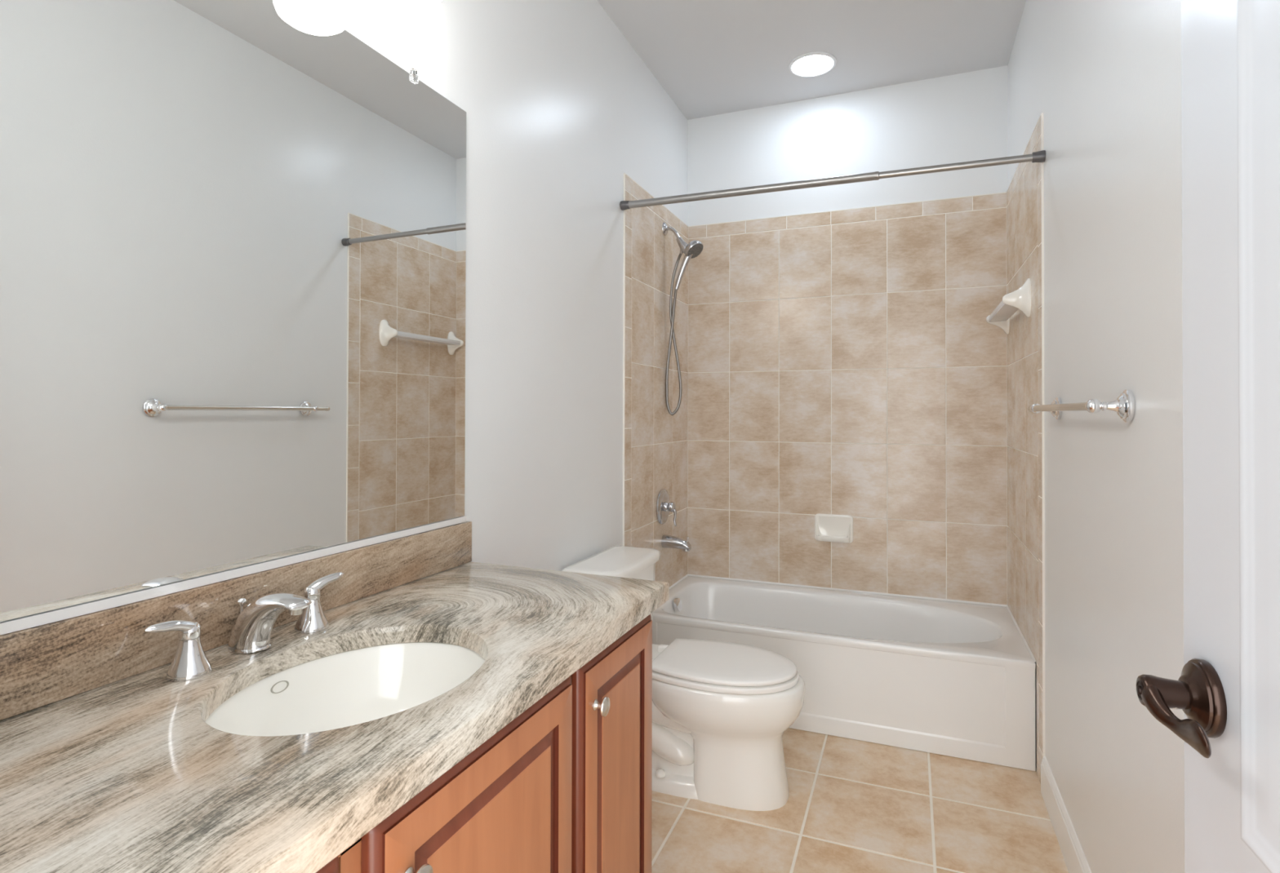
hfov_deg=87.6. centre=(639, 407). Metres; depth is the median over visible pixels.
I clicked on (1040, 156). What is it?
curtain rod
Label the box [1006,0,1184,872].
wall
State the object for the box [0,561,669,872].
countertop
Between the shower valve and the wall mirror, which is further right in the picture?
the shower valve
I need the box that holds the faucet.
[144,572,344,681]
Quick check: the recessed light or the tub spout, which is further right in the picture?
the recessed light
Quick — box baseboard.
[1040,755,1091,872]
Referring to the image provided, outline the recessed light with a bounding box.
[788,52,836,77]
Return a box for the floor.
[651,728,1068,872]
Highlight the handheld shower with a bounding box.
[662,222,703,415]
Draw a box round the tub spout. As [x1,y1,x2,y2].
[661,534,691,551]
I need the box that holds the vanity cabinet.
[315,614,652,872]
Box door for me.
[1136,0,1279,872]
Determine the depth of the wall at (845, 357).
3.23 m
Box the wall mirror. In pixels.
[0,0,466,635]
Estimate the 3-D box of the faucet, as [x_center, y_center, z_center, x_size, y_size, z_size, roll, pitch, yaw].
[-0.615,0.355,1.105,0.160,0.101,0.364,0,0,22]
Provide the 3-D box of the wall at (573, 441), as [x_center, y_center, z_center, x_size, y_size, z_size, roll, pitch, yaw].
[-0.410,-0.148,2.046,0.106,2.808,3.500,0,0,22]
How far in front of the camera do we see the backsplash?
1.05 m
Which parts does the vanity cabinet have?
door, knob, frame, door, knob, door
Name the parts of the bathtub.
overflow plate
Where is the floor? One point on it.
(852, 806)
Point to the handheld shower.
(692, 250)
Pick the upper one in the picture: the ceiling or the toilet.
the ceiling
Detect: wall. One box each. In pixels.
[0,0,688,622]
[687,65,1008,607]
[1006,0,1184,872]
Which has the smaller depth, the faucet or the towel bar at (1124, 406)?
the faucet
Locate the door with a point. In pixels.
(1227, 691)
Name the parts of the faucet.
lever, handle, lift rod, spout, handle, lever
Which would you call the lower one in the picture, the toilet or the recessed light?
the toilet
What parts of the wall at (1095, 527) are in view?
panel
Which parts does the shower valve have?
handle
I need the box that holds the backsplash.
[0,521,471,720]
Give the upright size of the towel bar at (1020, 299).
0.142 m
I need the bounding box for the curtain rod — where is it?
[619,150,1045,210]
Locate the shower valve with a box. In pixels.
[656,488,676,526]
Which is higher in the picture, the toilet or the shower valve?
the shower valve
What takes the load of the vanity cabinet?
on the floor
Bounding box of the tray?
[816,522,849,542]
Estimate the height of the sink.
0.152 m
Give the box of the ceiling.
[596,0,1026,119]
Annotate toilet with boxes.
[561,546,805,811]
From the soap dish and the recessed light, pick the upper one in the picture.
the recessed light
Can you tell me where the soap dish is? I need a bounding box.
[814,513,853,543]
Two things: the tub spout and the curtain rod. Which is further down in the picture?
the tub spout
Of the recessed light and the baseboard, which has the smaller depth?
the baseboard
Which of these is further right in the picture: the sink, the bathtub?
the bathtub
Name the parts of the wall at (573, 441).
panel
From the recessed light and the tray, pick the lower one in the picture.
the tray
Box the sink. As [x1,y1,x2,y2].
[205,642,484,736]
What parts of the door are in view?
lever, handle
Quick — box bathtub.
[652,573,1035,771]
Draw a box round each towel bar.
[986,278,1031,334]
[1027,390,1135,422]

